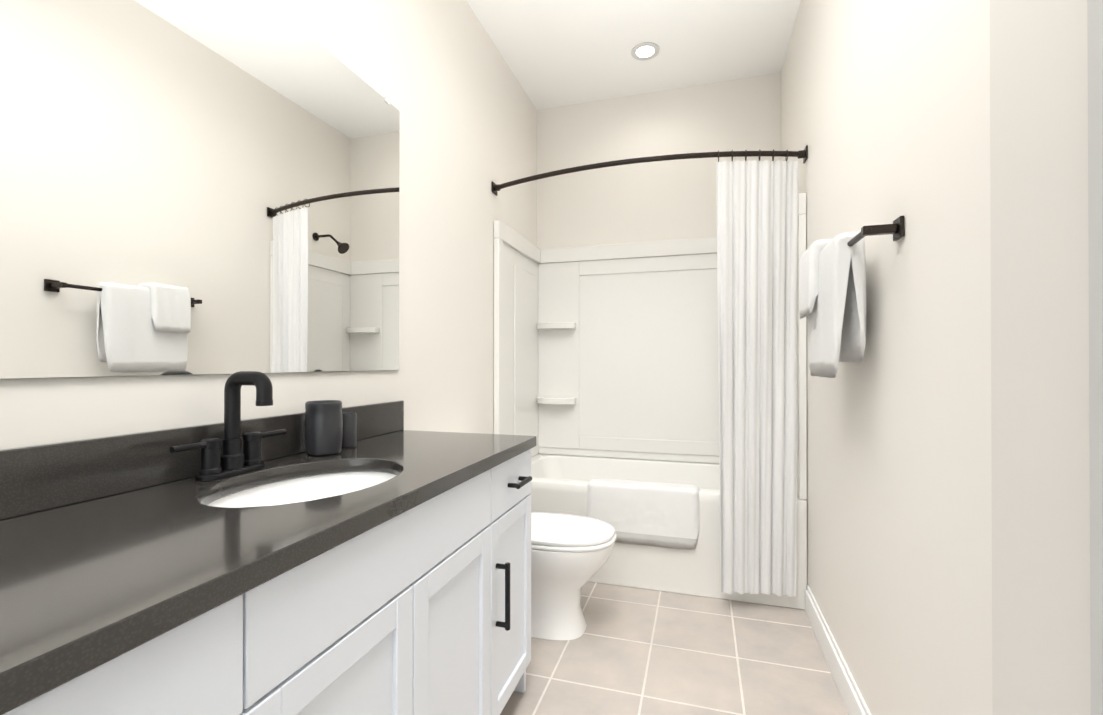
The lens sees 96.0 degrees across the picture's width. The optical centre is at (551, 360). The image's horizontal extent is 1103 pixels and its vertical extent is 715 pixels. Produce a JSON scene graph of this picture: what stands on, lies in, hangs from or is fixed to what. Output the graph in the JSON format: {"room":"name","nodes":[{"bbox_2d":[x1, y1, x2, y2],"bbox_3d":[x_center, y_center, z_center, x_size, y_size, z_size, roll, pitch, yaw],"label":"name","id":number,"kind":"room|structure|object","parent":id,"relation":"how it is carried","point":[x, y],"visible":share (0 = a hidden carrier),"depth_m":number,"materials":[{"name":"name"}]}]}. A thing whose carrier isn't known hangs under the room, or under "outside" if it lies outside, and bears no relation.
{"room":"bathroom","nodes":[
{"label":"bathroom","id":0,"kind":"room"},
{"bbox_2d":[0,0,536,449],"bbox_3d":[-0.836,-0.323,1.346,0.120,2.990,4.917,0,0,17],"label":"wall","id":1,"kind":"structure","parent":0,"point":[440,76],"depth_m":2.11,"materials":[{"name":"paint"}]},
{"bbox_2d":[0,0,399,378],"bbox_3d":[-0.970,-0.475,0.676,0.006,1.007,2.615,0,0,17],"label":"mirror","id":2,"kind":"object","parent":1,"relation":"attached to","point":[187,187],"visible":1,"depth_m":1.13,"materials":[{"name":"clear glass"}]},
{"bbox_2d":[0,400,403,519],"bbox_3d":[-0.886,0.206,0.925,0.020,0.114,2.108,0,0,17],"label":"backsplash","id":3,"kind":"structure","parent":1,"relation":"attached to","point":[32,478],"depth_m":0.99,"materials":[{"name":"black stone"}]},
{"bbox_2d":[466,0,800,109],"bbox_3d":[-0.007,-1.869,1.104,1.852,0.100,4.917,0,0,17],"label":"ceiling","id":4,"kind":"structure","parent":0,"point":[555,53],"depth_m":2.81,"materials":[{"name":"paint"}]},
{"bbox_2d":[631,42,659,60],"bbox_3d":[0.548,-1.807,2.901,0.164,0.007,0.164,0,0,17],"label":"recessed light","id":5,"kind":"object","parent":4,"relation":"in","point":[645,50],"visible":1,"depth_m":2.90,"materials":[{"name":"grey plastic"}]},
{"bbox_2d":[537,72,780,463],"bbox_3d":[0.684,-0.314,3.394,1.612,2.990,0.120,0,0,17],"label":"wall","id":6,"kind":"structure","parent":0,"point":[666,200],"depth_m":3.35,"materials":[{"name":"paint"}]},
{"bbox_2d":[500,582,848,714],"bbox_3d":[-0.007,1.221,1.090,1.852,0.100,4.917,0,0,17],"label":"floor","id":7,"kind":"structure","parent":0,"point":[634,651],"depth_m":1.93,"materials":[{"name":"tile"}]},
{"bbox_2d":[0,444,535,714],"bbox_3d":[-0.613,0.734,0.840,0.592,0.870,2.086,0,0,17],"label":"bathroom vanity","id":8,"kind":"object","parent":7,"relation":"on","point":[382,566],"depth_m":0.89,"materials":[{"name":"white paint"}]},
{"bbox_2d":[0,428,535,699],"bbox_3d":[-0.626,0.281,0.847,0.563,0.036,2.108,0,0,17],"label":"countertop","id":9,"kind":"structure","parent":8,"relation":"on","point":[77,580],"depth_m":0.72,"materials":[{"name":"black stone"}]},
{"bbox_2d":[169,371,286,480],"bbox_3d":[-0.710,0.144,1.156,0.140,0.240,0.292,0,0,17],"label":"faucet","id":10,"kind":"object","parent":9,"relation":"on","point":[232,460],"visible":1,"depth_m":1.15,"materials":[{"name":"black metal"}]},
{"bbox_2d":[180,460,411,511],"bbox_3d":[-0.542,0.368,1.125,0.415,0.159,0.530,0,0,17],"label":"sink","id":11,"kind":"object","parent":9,"relation":"in","point":[297,489],"depth_m":1.27,"materials":[{"name":"white ceramic"}]},
{"bbox_2d":[304,400,342,455],"bbox_3d":[-0.651,0.191,1.420,0.100,0.150,0.100,0,0,17],"label":"tumbler","id":12,"kind":"object","parent":9,"relation":"on","point":[323,427],"visible":1,"depth_m":1.38,"materials":[{"name":"grey ceramic"}]},
{"bbox_2d":[342,412,356,447],"bbox_3d":[-0.639,0.214,1.542,0.064,0.104,0.064,0,0,17],"label":"cup","id":13,"kind":"object","parent":9,"relation":"on","point":[349,439],"visible":0.54,"depth_m":1.52,"materials":[{"name":"grey ceramic"}]},
{"bbox_2d":[531,512,615,640],"bbox_3d":[-0.092,0.785,2.241,0.767,0.782,0.444,0,0,17],"label":"toilet","id":14,"kind":"object","parent":7,"relation":"on","point":[570,555],"visible":0.27,"depth_m":2.10,"materials":[{"name":"white ceramic"}]},
{"bbox_2d":[494,193,806,609],"bbox_3d":[0.547,0.191,2.938,1.606,1.975,0.821,0,0,17],"label":"bathtub","id":15,"kind":"object","parent":7,"relation":"on","point":[602,353],"visible":0.77,"depth_m":3.26,"materials":[{"name":"white plastic"}]},
{"bbox_2d":[587,484,699,540],"bbox_3d":[0.480,0.790,2.611,0.590,0.287,0.147,0,0,17],"label":"bath towel","id":16,"kind":"object","parent":15,"relation":"hanging from","point":[636,512],"depth_m":2.53,"materials":[{"name":"fabric"}]},
{"bbox_2d":[781,0,991,714],"bbox_3d":[0.822,-0.326,0.847,0.120,2.990,4.917,0,0,17],"label":"wall","id":17,"kind":"structure","parent":0,"point":[885,111],"depth_m":1.23,"materials":[{"name":"paint"}]},
{"bbox_2d":[492,145,807,596],"bbox_3d":[0.423,0.042,2.525,1.609,2.110,0.207,0,0,17],"label":"shower curtain rod","id":18,"kind":"object","parent":17,"relation":"attached to","point":[757,229],"visible":1,"depth_m":2.35,"materials":[{"name":"white fabric"}]},
{"bbox_2d":[716,160,797,596],"bbox_3d":[0.976,0.074,2.352,0.373,2.045,0.117,0,0,17],"label":"shower curtain","id":19,"kind":"object","parent":18,"relation":"hanging from","point":[757,202],"depth_m":2.35,"materials":[{"name":"white fabric"}]},
{"bbox_2d":[805,585,870,714],"bbox_3d":[0.947,1.110,1.492,0.016,0.125,1.750,0,0,17],"label":"baseboard","id":20,"kind":"structure","parent":17,"relation":"attached to","point":[851,695],"depth_m":1.82,"materials":[{"name":"white paint"}]},
{"bbox_2d":[799,216,903,377],"bbox_3d":[0.897,-0.172,1.562,0.147,0.447,0.662,0,0,17],"label":"towel rail","id":21,"kind":"object","parent":17,"relation":"attached to","point":[832,290],"visible":1,"depth_m":1.46,"materials":[{"name":"white fabric"}]},
{"bbox_2d":[799,239,832,317],"bbox_3d":[0.928,-0.268,1.678,0.152,0.255,0.190,0,0,17],"label":"towel","id":22,"kind":"object","parent":21,"relation":"hanging from","point":[809,272],"depth_m":1.61,"materials":[{"name":"white fabric"}]},
{"bbox_2d":[807,232,865,377],"bbox_3d":[0.903,-0.151,1.591,0.098,0.441,0.390,0,0,17],"label":"towel","id":23,"kind":"object","parent":21,"relation":"hanging from","point":[836,320],"depth_m":1.46,"materials":[{"name":"white fabric"}]},
{"bbox_2d":[1087,0,1102,714],"bbox_3d":[0.305,-0.331,-0.447,0.125,2.990,1.900,0,0,17],"label":"door frame","id":24,"kind":"structure","parent":17,"relation":"attached to","point":[1095,113],"depth_m":0.47,"materials":[{"name":"paint"}]},
{"bbox_2d":[990,0,1090,714],"bbox_3d":[0.623,-0.327,0.566,0.100,2.990,0.223,0,0,17],"label":"wall pier","id":25,"kind":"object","parent":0,"point":[1040,465],"visible":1,"depth_m":0.59,"materials":[{"name":"paint"}]}
]}

